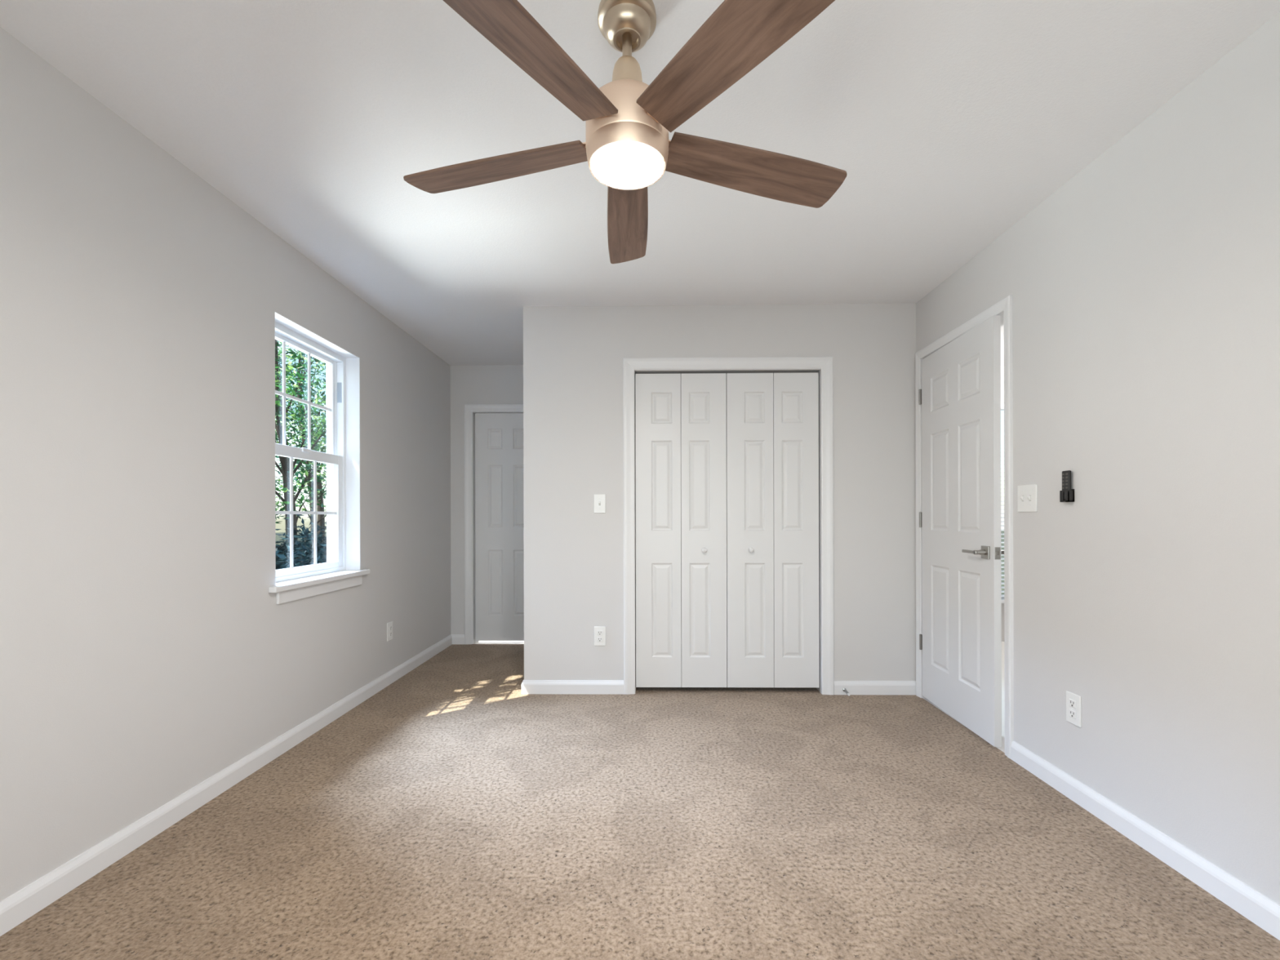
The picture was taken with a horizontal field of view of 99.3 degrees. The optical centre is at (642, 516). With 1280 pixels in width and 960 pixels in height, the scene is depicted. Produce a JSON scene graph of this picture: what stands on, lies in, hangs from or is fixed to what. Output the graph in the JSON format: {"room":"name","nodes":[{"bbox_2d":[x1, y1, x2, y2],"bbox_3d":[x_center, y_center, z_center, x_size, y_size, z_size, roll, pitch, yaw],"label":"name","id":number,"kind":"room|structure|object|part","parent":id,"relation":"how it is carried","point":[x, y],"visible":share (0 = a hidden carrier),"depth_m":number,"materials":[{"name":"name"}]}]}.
{"room":"empty bedroom","nodes":[
{"label":"empty bedroom","id":0,"kind":"room"},
{"bbox_2d":[0,26,450,902],"bbox_3d":[-1.812,0.001,2.578,0.200,2.640,7.800,0,0,1],"label":"wall","id":1,"kind":"structure","parent":0,"point":[147,651],"depth_m":1.89,"materials":[{"name":"grey paint"}]},
{"bbox_2d":[0,634,452,936],"bbox_3d":[-1.713,1.078,1.821,0.014,0.084,5.890,0,0,1],"label":"baseboard","id":2,"kind":"structure","parent":1,"relation":"attached to","point":[24,904],"depth_m":1.96,"materials":[{"name":"white paint"}]},
{"bbox_2d":[268,311,369,604],"bbox_3d":[-1.784,-0.272,2.910,0.226,1.369,0.841,0,0,1],"label":"window","id":3,"kind":"structure","parent":1,"relation":"in","point":[341,570],"depth_m":3.21,"materials":[{"name":"white paint"}]},
{"bbox_2d":[275,341,332,448],"bbox_3d":[-1.847,-0.626,2.910,0.008,0.550,0.621,0,0,1],"label":"grille","id":4,"kind":"object","parent":3,"relation":"attached to","point":[294,344],"depth_m":3.01,"materials":[{"name":"white plastic"}]},
{"bbox_3d":[-1.853,-0.625,2.911,0.034,0.612,0.689,0,0,1],"label":"sash","id":5,"kind":"part","parent":3,"relation":"part of","materials":[{"name":"white plastic"}]},
{"bbox_2d":[275,457,337,568],"bbox_3d":[-1.811,-0.018,2.910,0.008,0.571,0.597,0,0,1],"label":"grille","id":6,"kind":"object","parent":3,"relation":"attached to","point":[315,460],"depth_m":3.00,"materials":[{"name":"white plastic"}]},
{"bbox_3d":[-1.813,-0.022,2.910,0.032,0.675,0.689,0,0,1],"label":"sash","id":7,"kind":"part","parent":3,"relation":"part of","materials":[{"name":"white plastic"}]},
{"bbox_3d":[-1.845,-0.313,2.910,0.105,1.287,0.745,0,0,1],"label":"frame","id":8,"kind":"part","parent":3,"relation":"part of","materials":[{"name":"white plastic"}]},
{"bbox_2d":[386,621,392,641],"bbox_3d":[-1.689,0.770,3.644,0.009,0.121,0.073,0,0,1],"label":"wall outlet","id":9,"kind":"object","parent":1,"relation":"attached to","point":[389,625],"visible":1,"depth_m":3.63,"materials":[{"name":"white plastic"}]},
{"bbox_2d":[474,640,524,643],"bbox_3d":[0.041,1.214,5.536,3.410,0.204,1.528,0,0,1],"label":"floor","id":10,"kind":"structure","parent":0,"point":[479,642],"depth_m":4.82,"materials":[{"name":"white tile"}]},
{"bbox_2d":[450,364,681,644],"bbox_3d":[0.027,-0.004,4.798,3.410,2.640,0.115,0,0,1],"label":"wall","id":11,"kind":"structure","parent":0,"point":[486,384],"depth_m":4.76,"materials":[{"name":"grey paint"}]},
{"bbox_2d":[451,634,464,644],"bbox_3d":[-1.614,1.078,4.758,0.125,0.084,0.014,0,0,1],"label":"baseboard","id":12,"kind":"structure","parent":11,"relation":"attached to","point":[456,638],"depth_m":4.75,"materials":[{"name":"white paint"}]},
{"bbox_2d":[475,498,479,641],"bbox_3d":[-1.176,0.102,4.831,0.614,2.026,0.014,0,0,1],"label":"trim","id":13,"kind":"structure","parent":11,"relation":"attached to","point":[475,499],"depth_m":4.83,"materials":[{"name":"white paint"}]},
{"bbox_2d":[463,404,523,644],"bbox_3d":[-1.177,0.070,4.808,0.754,2.098,0.132,0,0,1],"label":"door frame","id":14,"kind":"structure","parent":11,"relation":"attached to","point":[468,408],"depth_m":4.75,"materials":[{"name":"white paint"}]},
{"bbox_2d":[475,413,524,640],"bbox_3d":[-1.175,0.094,4.772,0.588,2.005,0.100,0,0,1],"label":"door","id":15,"kind":"structure","parent":11,"relation":"in","point":[499,437],"depth_m":4.79,"materials":[{"name":"white paint"}]},
{"bbox_2d":[0,644,1279,959],"bbox_3d":[-0.015,1.216,1.796,3.410,0.200,5.890,0,0,1],"label":"floor","id":16,"kind":"structure","parent":0,"point":[453,812],"depth_m":1.82,"materials":[{"name":"beige carpet"}]},
{"bbox_2d":[0,0,1279,365],"bbox_3d":[1.285,-1.417,2.531,6.400,0.180,7.800,0,0,1],"label":"ceiling","id":17,"kind":"structure","parent":0,"point":[948,122],"depth_m":1.83,"materials":[{"name":"white paint"}]},
{"bbox_2d":[403,0,847,263],"bbox_3d":[-0.041,-1.118,1.481,1.336,0.412,1.281,0,0,1],"label":"ceiling fan","id":18,"kind":"object","parent":17,"relation":"hanging from","point":[628,148],"visible":1,"depth_m":1.36,"materials":[{"name":"brown wood"}]},
{"bbox_3d":[-0.411,-0.985,1.543,0.552,0.008,0.144,0,14,17],"label":"blade","id":19,"kind":"part","parent":18,"relation":"part of","materials":[{"name":"brown wood"}]},
{"bbox_3d":[-0.260,-0.986,1.113,0.144,0.008,0.552,16,9,33],"label":"blade","id":20,"kind":"part","parent":18,"relation":"part of","materials":[{"name":"brown wood"}]},
{"bbox_3d":[-0.049,-0.986,1.820,0.144,0.008,0.552,-14,0,-1],"label":"blade","id":21,"kind":"part","parent":18,"relation":"part of","materials":[{"name":"brown wood"}]},
{"bbox_3d":[0.197,-0.987,1.124,0.144,0.008,0.552,17,-10,-36],"label":"blade","id":22,"kind":"part","parent":18,"relation":"part of","materials":[{"name":"brown wood"}]},
{"bbox_3d":[0.327,-0.987,1.561,0.552,0.009,0.144,0,-14,-19],"label":"blade","id":23,"kind":"part","parent":18,"relation":"part of","materials":[{"name":"brown wood"}]},
{"bbox_2d":[523,303,915,680],"bbox_3d":[0.491,-0.105,4.073,2.460,2.440,1.320,0,0,1],"label":"wall","id":24,"kind":"structure","parent":0,"point":[573,356],"depth_m":3.42,"materials":[{"name":"grey paint"}]},
{"bbox_2d":[521,680,624,694],"bbox_3d":[-0.437,1.075,3.420,0.648,0.084,0.014,0,0,1],"label":"baseboard","id":25,"kind":"structure","parent":24,"relation":"attached to","point":[528,686],"depth_m":3.41,"materials":[{"name":"white paint"}]},
{"bbox_2d":[593,493,605,513],"bbox_3d":[-0.268,-0.079,3.416,0.074,0.120,0.018,0,0,1],"label":"light switch","id":26,"kind":"object","parent":24,"relation":"attached to","point":[599,500],"visible":1,"depth_m":3.42,"materials":[{"name":"white plastic"}]},
{"bbox_2d":[594,626,605,645],"bbox_3d":[-0.267,0.755,3.420,0.073,0.121,0.009,0,0,1],"label":"wall outlet","id":27,"kind":"object","parent":24,"relation":"attached to","point":[599,631],"visible":1,"depth_m":3.42,"materials":[{"name":"white plastic"}]},
{"bbox_2d":[596,631,602,635],"bbox_3d":[-0.267,0.734,3.418,0.034,0.029,0.004,0,0,1],"label":"receptacle","id":28,"kind":"object","parent":27,"relation":"attached to","point":[598,633],"depth_m":3.42,"materials":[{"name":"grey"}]},
{"bbox_2d":[597,637,602,641],"bbox_3d":[-0.267,0.775,3.418,0.034,0.029,0.004,0,0,1],"label":"receptacle","id":29,"kind":"object","parent":27,"relation":"attached to","point":[599,639],"depth_m":3.42,"materials":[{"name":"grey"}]},
{"bbox_2d":[635,373,727,687],"bbox_3d":[0.245,0.090,3.435,0.574,1.984,0.068,0,0,1],"label":"door","id":30,"kind":"structure","parent":24,"relation":"in","point":[681,419],"depth_m":3.44,"materials":[{"name":"white paint"}]},
{"bbox_3d":[0.390,0.213,3.418,0.033,0.033,0.038,0,0,1],"label":"knob","id":31,"kind":"part","parent":30,"relation":"part of","materials":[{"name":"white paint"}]},
{"bbox_2d":[635,370,817,373],"bbox_3d":[0.535,-0.911,3.455,1.150,0.014,0.025,0,0,1],"label":"track","id":32,"kind":"object","parent":24,"relation":"attached to","point":[732,371],"visible":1,"depth_m":3.44,"materials":[{"name":"grey metal"}]},
{"bbox_2d":[622,356,834,694],"bbox_3d":[0.538,0.061,3.462,1.311,2.108,0.132,0,0,1],"label":"door frame","id":33,"kind":"structure","parent":24,"relation":"attached to","point":[825,364],"depth_m":3.40,"materials":[{"name":"white paint"}]},
{"bbox_2d":[726,373,819,687],"bbox_3d":[0.824,0.089,3.426,0.576,1.984,0.068,0,0,1],"label":"door","id":34,"kind":"structure","parent":24,"relation":"in","point":[772,419],"depth_m":3.43,"materials":[{"name":"white paint"}]},
{"bbox_3d":[0.682,0.212,3.413,0.033,0.033,0.038,0,0,1],"label":"knob","id":35,"kind":"part","parent":34,"relation":"part of","materials":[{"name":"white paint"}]},
{"bbox_2d":[834,680,915,694],"bbox_3d":[1.454,1.070,3.391,0.517,0.084,0.014,0,0,1],"label":"baseboard","id":36,"kind":"structure","parent":24,"relation":"attached to","point":[853,687],"depth_m":3.38,"materials":[{"name":"white paint"}]},
{"bbox_2d":[842,688,849,696],"bbox_3d":[1.258,1.082,3.347,0.022,0.024,0.080,0,0,1],"label":"door stop","id":37,"kind":"object","parent":36,"relation":"attached to","point":[843,689],"visible":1,"depth_m":3.35,"materials":[{"name":"silver metal"}]},
{"bbox_2d":[1000,365,1004,641],"bbox_3d":[3.186,-0.012,4.883,2.675,2.640,0.150,0,0,1],"label":"wall","id":38,"kind":"structure","parent":0,"point":[1002,366],"depth_m":4.81,"materials":[{"name":"grey paint"}]},
{"bbox_2d":[1000,402,1004,603],"bbox_3d":[3.122,-0.114,4.783,1.360,1.755,0.048,0,0,1],"label":"window blind","id":39,"kind":"object","parent":38,"relation":"attached to","point":[1002,403],"visible":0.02,"depth_m":4.78,"materials":[{"name":"white plastic"}]},
{"bbox_2d":[1001,641,1004,737],"bbox_3d":[3.068,1.208,1.807,2.525,0.200,6.005,0,0,1],"label":"floor","id":40,"kind":"structure","parent":0,"point":[1002,642],"depth_m":3.44,"materials":[{"name":"white tile"}]},
{"bbox_2d":[915,12,1279,905],"bbox_3d":[1.756,-0.008,2.524,0.115,2.640,7.800,0,0,1],"label":"wall","id":41,"kind":"structure","parent":0,"point":[1144,289],"depth_m":1.77,"materials":[{"name":"grey paint"}]},
{"bbox_2d":[919,315,1004,746],"bbox_3d":[1.702,0.071,2.946,0.149,2.045,0.762,0,0,3],"label":"door","id":42,"kind":"structure","parent":41,"relation":"in","point":[960,642],"depth_m":2.85,"materials":[{"name":"white paint"}]},
{"bbox_3d":[1.666,0.176,2.641,0.009,0.062,0.062,0,0,3],"label":"lever handle","id":43,"kind":"part","parent":42,"relation":"part of","materials":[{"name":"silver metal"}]},
{"bbox_3d":[1.684,0.176,2.578,0.025,0.058,0.002,0,0,3],"label":"latch plate","id":44,"kind":"part","parent":42,"relation":"part of","materials":[{"name":"silver metal"}]},
{"bbox_2d":[915,294,1013,759],"bbox_3d":[1.754,0.049,2.933,0.132,2.125,0.887,0,0,1],"label":"door frame","id":45,"kind":"structure","parent":41,"relation":"attached to","point":[1005,305],"depth_m":2.53,"materials":[{"name":"white paint"}]},
{"bbox_2d":[1017,484,1037,511],"bbox_3d":[1.687,-0.078,2.393,0.018,0.120,0.120,0,0,1],"label":"light switch","id":46,"kind":"object","parent":41,"relation":"attached to","point":[1027,494],"visible":1,"depth_m":2.38,"materials":[{"name":"white plastic"}]},
{"bbox_2d":[1059,488,1074,502],"bbox_3d":[1.681,-0.081,2.152,0.023,0.050,0.045,0,0,1],"label":"cradle","id":47,"kind":"object","parent":41,"relation":"attached to","point":[1069,495],"visible":0.95,"depth_m":2.13,"materials":[{"name":"black plastic"}]},
{"bbox_2d":[1062,470,1071,500],"bbox_3d":[1.678,-0.121,2.152,0.014,0.118,0.038,0,0,1],"label":"remote","id":48,"kind":"object","parent":47,"relation":"in","point":[1066,475],"visible":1,"depth_m":2.15,"materials":[{"name":"black plastic"}]},
{"bbox_2d":[1066,690,1081,727],"bbox_3d":[1.690,0.756,2.133,0.009,0.121,0.073,0,0,1],"label":"wall outlet","id":49,"kind":"object","parent":41,"relation":"attached to","point":[1073,702],"visible":1,"depth_m":2.13,"materials":[{"name":"white plastic"}]},
{"bbox_2d":[1069,698,1075,708],"bbox_3d":[1.688,0.735,2.133,0.004,0.029,0.034,0,0,1],"label":"receptacle","id":50,"kind":"object","parent":49,"relation":"attached to","point":[1072,701],"depth_m":2.13,"materials":[{"name":"white plastic"}]},
{"bbox_2d":[1069,709,1075,719],"bbox_3d":[1.688,0.776,2.133,0.004,0.029,0.034,0,0,1],"label":"receptacle","id":51,"kind":"object","parent":49,"relation":"attached to","point":[1072,712],"depth_m":2.13,"materials":[{"name":"white plastic"}]},
{"bbox_2d":[1010,740,1279,940],"bbox_3d":[1.665,1.070,0.657,0.014,0.084,3.664,0,0,1],"label":"baseboard","id":52,"kind":"structure","parent":41,"relation":"attached to","point":[1262,911],"depth_m":1.75,"materials":[{"name":"white paint"}]},
{"label":"outside","id":53,"kind":"structure","parent":0,"visible":0},
{"bbox_2d":[275,530,1004,594],"bbox_3d":[0.154,1.766,9.999,80.000,0.200,100.000,0,0,1],"label":"ground","id":54,"kind":"structure","parent":53,"point":[277,538],"depth_m":38.15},
{"bbox_2d":[275,537,317,569],"bbox_3d":[-4.190,0.955,6.139,1.138,1.451,1.255,0,0,1],"label":"shrub","id":55,"kind":"object","parent":54,"relation":"on","point":[282,549],"visible":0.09,"depth_m":6.17,"materials":[{"name":"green plant"}]},
{"bbox_2d":[275,339,326,543],"bbox_3d":[-5.896,-1.359,8.842,3.380,6.105,3.121,0,0,39],"label":"tree","id":56,"kind":"object","parent":54,"relation":"on","point":[285,461],"visible":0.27,"depth_m":8.95,"materials":[{"name":"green plant"}]},
{"bbox_2d":[275,341,326,540],"bbox_3d":[-7.737,-1.571,12.612,3.640,6.532,3.335,0,0,1],"label":"tree","id":57,"kind":"object","parent":54,"relation":"on","point":[301,386],"visible":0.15,"depth_m":12.37,"materials":[{"name":"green plant"}]},
{"bbox_2d":[275,514,326,568],"bbox_3d":[-3.188,0.825,5.335,1.125,1.706,1.119,0,0,19],"label":"shrub","id":58,"kind":"object","parent":54,"relation":"on","point":[322,557],"visible":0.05,"depth_m":5.29,"materials":[{"name":"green plant"}]},
{"bbox_2d":[275,340,326,540],"bbox_3d":[-10.216,-2.291,17.084,4.725,7.979,4.727,0,0,-24],"label":"tree","id":59,"kind":"object","parent":54,"relation":"on","point":[319,486],"visible":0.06,"depth_m":16.68,"materials":[{"name":"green plant"}]},
{"bbox_2d":[276,524,326,566],"bbox_3d":[-4.419,0.895,7.412,1.477,1.578,1.590,0,0,20],"label":"shrub","id":60,"kind":"object","parent":54,"relation":"on","point":[295,532],"visible":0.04,"depth_m":7.31,"materials":[{"name":"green plant"}]}
]}

